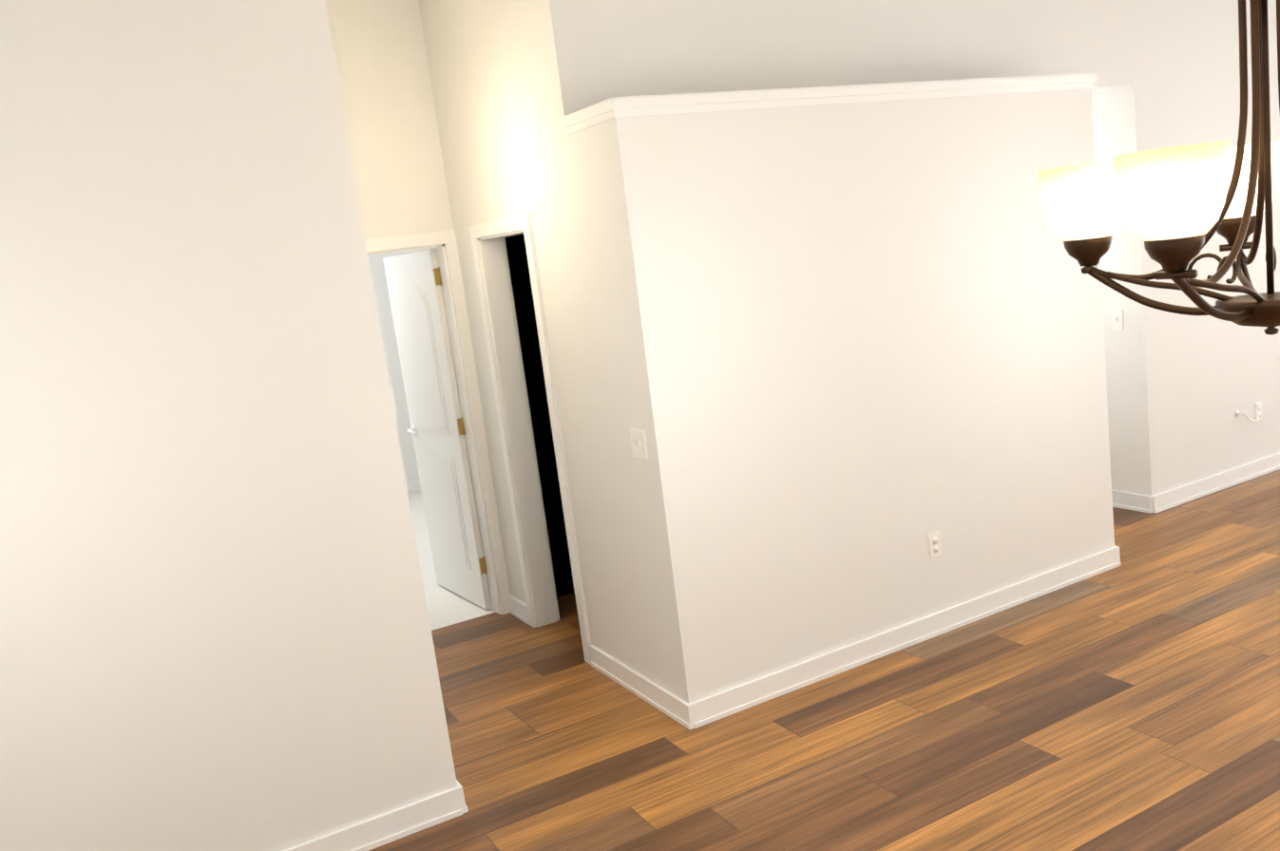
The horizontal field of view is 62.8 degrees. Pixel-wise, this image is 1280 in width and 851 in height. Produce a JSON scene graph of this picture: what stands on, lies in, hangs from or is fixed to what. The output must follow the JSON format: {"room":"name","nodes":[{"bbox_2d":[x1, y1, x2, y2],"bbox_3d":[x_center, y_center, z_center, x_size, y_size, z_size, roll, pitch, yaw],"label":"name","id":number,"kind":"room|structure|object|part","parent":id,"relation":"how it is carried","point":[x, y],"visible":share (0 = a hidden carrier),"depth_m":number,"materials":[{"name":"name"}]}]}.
{"room":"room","nodes":[
{"label":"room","id":0,"kind":"room"},
{"bbox_2d":[0,0,424,850],"bbox_3d":[-2.086,0.037,2.901,2.550,3.300,0.120,-12,11,-27],"label":"wall","id":1,"kind":"structure","parent":0,"point":[198,644],"depth_m":3.20,"materials":[{"name":"white paint"}]},
{"bbox_2d":[283,452,1279,850],"bbox_3d":[1.935,0.646,5.895,12.050,0.100,10.050,-12,11,-27],"label":"baseboard","id":2,"kind":"structure","parent":1,"relation":"attached to","point":[395,825],"depth_m":4.58,"materials":[{"name":"white wood"}]},
{"bbox_2d":[286,0,457,799],"bbox_3d":[-1.387,-0.300,4.344,0.120,3.300,2.020,-12,11,-27],"label":"wall","id":3,"kind":"structure","parent":0,"point":[317,67],"depth_m":3.48,"materials":[{"name":"white paint"}]},
{"bbox_2d":[390,385,397,418],"bbox_3d":[-0.872,-0.084,3.624,0.026,0.110,0.110,-12,11,-27],"label":"light switch","id":4,"kind":"object","parent":3,"relation":"attached to","point":[393,402],"visible":0.25,"depth_m":3.58,"materials":[{"name":"white plastic"}]},
{"bbox_2d":[368,248,469,481],"bbox_3d":[-3.348,-0.794,8.676,4.100,3.300,0.150,-12,11,-27],"label":"wall","id":5,"kind":"structure","parent":0,"point":[389,339],"depth_m":9.26,"materials":[{"name":"white paint"}]},
{"bbox_2d":[325,0,574,597],"bbox_3d":[-0.306,-0.721,5.990,3.430,3.300,0.120,-12,11,-27],"label":"wall","id":6,"kind":"structure","parent":0,"point":[382,66],"depth_m":5.34,"materials":[{"name":"white paint"}]},
{"bbox_2d":[365,229,510,614],"bbox_3d":[-1.266,0.085,5.540,0.901,2.115,0.156,-12,11,-27],"label":"door frame","id":7,"kind":"structure","parent":6,"relation":"attached to","point":[445,243],"depth_m":5.65,"materials":[{"name":"white wood"}]},
{"bbox_2d":[382,249,491,610],"bbox_3d":[-1.176,0.022,6.058,0.142,2.018,0.743,-13,11,-31],"label":"bedroom door","id":8,"kind":"structure","parent":7,"relation":"in","point":[419,317],"depth_m":5.97,"materials":[{"name":"white wood"}]},
{"bbox_3d":[-1.315,0.023,6.279,0.142,0.060,0.150,-13,11,-31],"label":"handle","id":9,"kind":"part","parent":8,"relation":"part of","materials":[{"name":"white metal"}]},
{"bbox_2d":[408,480,495,630],"bbox_3d":[-2.234,1.033,7.332,4.100,0.100,3.890,-12,11,-27],"label":"floor","id":10,"kind":"structure","parent":0,"point":[446,607],"depth_m":6.34,"materials":[{"name":"white"}]},
{"bbox_2d":[418,0,625,665],"bbox_3d":[-0.567,-0.530,5.073,0.120,3.300,1.500,-12,11,-27],"label":"wall","id":11,"kind":"structure","parent":0,"point":[486,63],"depth_m":4.72,"materials":[{"name":"white paint"}]},
{"bbox_2d":[468,212,592,665],"bbox_3d":[-0.478,0.052,5.147,0.156,2.115,0.750,-12,11,-27],"label":"door frame","id":12,"kind":"structure","parent":11,"relation":"attached to","point":[504,350],"depth_m":5.34,"materials":[{"name":"white wood"}]},
{"bbox_2d":[368,469,1279,850],"bbox_3d":[2.393,0.961,4.316,11.270,0.100,7.300,-12,11,-27],"label":"floor","id":13,"kind":"structure","parent":0,"point":[1131,701],"depth_m":3.95,"materials":[{"name":"brown wood"}]},
{"bbox_2d":[567,88,1114,704],"bbox_3d":[1.074,-0.247,4.771,2.580,2.440,0.420,-12,11,-27],"label":"partition wall","id":14,"kind":"structure","parent":0,"point":[850,356],"depth_m":4.40,"materials":[{"name":"white paint"}]},
{"bbox_2d":[629,428,648,459],"bbox_3d":[-0.009,0.073,4.123,0.016,0.114,0.115,-12,11,-27],"label":"light switch","id":15,"kind":"object","parent":14,"relation":"attached to","point":[639,444],"visible":1,"depth_m":4.12,"materials":[{"name":"white plastic"}]},
{"bbox_2d":[560,72,1097,135],"bbox_3d":[0.930,-1.413,4.562,2.618,0.070,0.439,-12,11,-27],"label":"molding","id":16,"kind":"structure","parent":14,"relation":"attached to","point":[605,110],"depth_m":4.19,"materials":[{"name":"white"}]},
{"bbox_2d":[927,531,941,558],"bbox_3d":[1.338,0.540,4.751,0.070,0.114,0.009,-12,11,-27],"label":"electrical outlet","id":17,"kind":"object","parent":14,"relation":"attached to","point":[934,544],"visible":1,"depth_m":4.75,"materials":[{"name":"white plastic"}]},
{"bbox_2d":[535,0,1279,672],"bbox_3d":[3.005,-1.155,6.059,7.460,3.300,0.120,-12,11,-27],"label":"wall","id":18,"kind":"structure","parent":0,"point":[1167,70],"depth_m":5.45,"materials":[{"name":"white paint"}]},
{"bbox_2d":[1235,404,1259,421],"bbox_3d":[3.769,-0.068,6.479,0.177,0.098,0.076,-12,11,-27],"label":"cable","id":19,"kind":"object","parent":18,"relation":"attached to","point":[1237,412],"visible":1,"depth_m":6.47,"materials":[{"name":"white plastic"}]},
{"bbox_2d":[1254,401,1262,420],"bbox_3d":[3.885,-0.088,6.579,0.070,0.114,0.009,-12,11,-27],"label":"electrical outlet","id":20,"kind":"object","parent":18,"relation":"attached to","point":[1259,404],"visible":0.79,"depth_m":6.58,"materials":[{"name":"white plastic"}]},
{"bbox_2d":[1091,89,1133,493],"bbox_3d":[2.248,-1.223,7.021,0.120,3.300,2.300,-12,11,-27],"label":"wall","id":21,"kind":"structure","parent":0,"point":[1111,260],"depth_m":6.13,"materials":[{"name":"white paint"}]},
{"bbox_2d":[1111,310,1123,329],"bbox_3d":[2.784,-0.615,6.117,0.016,0.114,0.070,-12,11,-27],"label":"light switch","id":22,"kind":"object","parent":21,"relation":"attached to","point":[1117,319],"visible":1,"depth_m":6.11,"materials":[{"name":"white plastic"}]},
{"bbox_3d":[1.613,-2.591,5.331,12.200,0.100,10.450,-12,11,-27],"label":"ceiling","id":23,"kind":"structure","parent":0,"visible":0},
{"bbox_2d":[1037,0,1279,335],"bbox_3d":[0.860,-0.939,1.464,0.630,1.643,0.640,-12,11,-27],"label":"chandelier","id":24,"kind":"object","parent":23,"relation":"hanging from","point":[1176,207],"visible":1,"depth_m":1.56,"materials":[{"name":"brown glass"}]},
{"bbox_3d":[0.741,-0.369,1.741,0.144,0.125,0.144,-12,11,-27],"label":"lamp shade","id":25,"kind":"part","parent":24,"relation":"part of","materials":[{"name":"white glass"}]},
{"bbox_3d":[0.730,-0.316,1.438,0.144,0.125,0.144,-12,11,-27],"label":"lamp shade","id":26,"kind":"part","parent":24,"relation":"part of","materials":[{"name":"white glass"}]}
]}

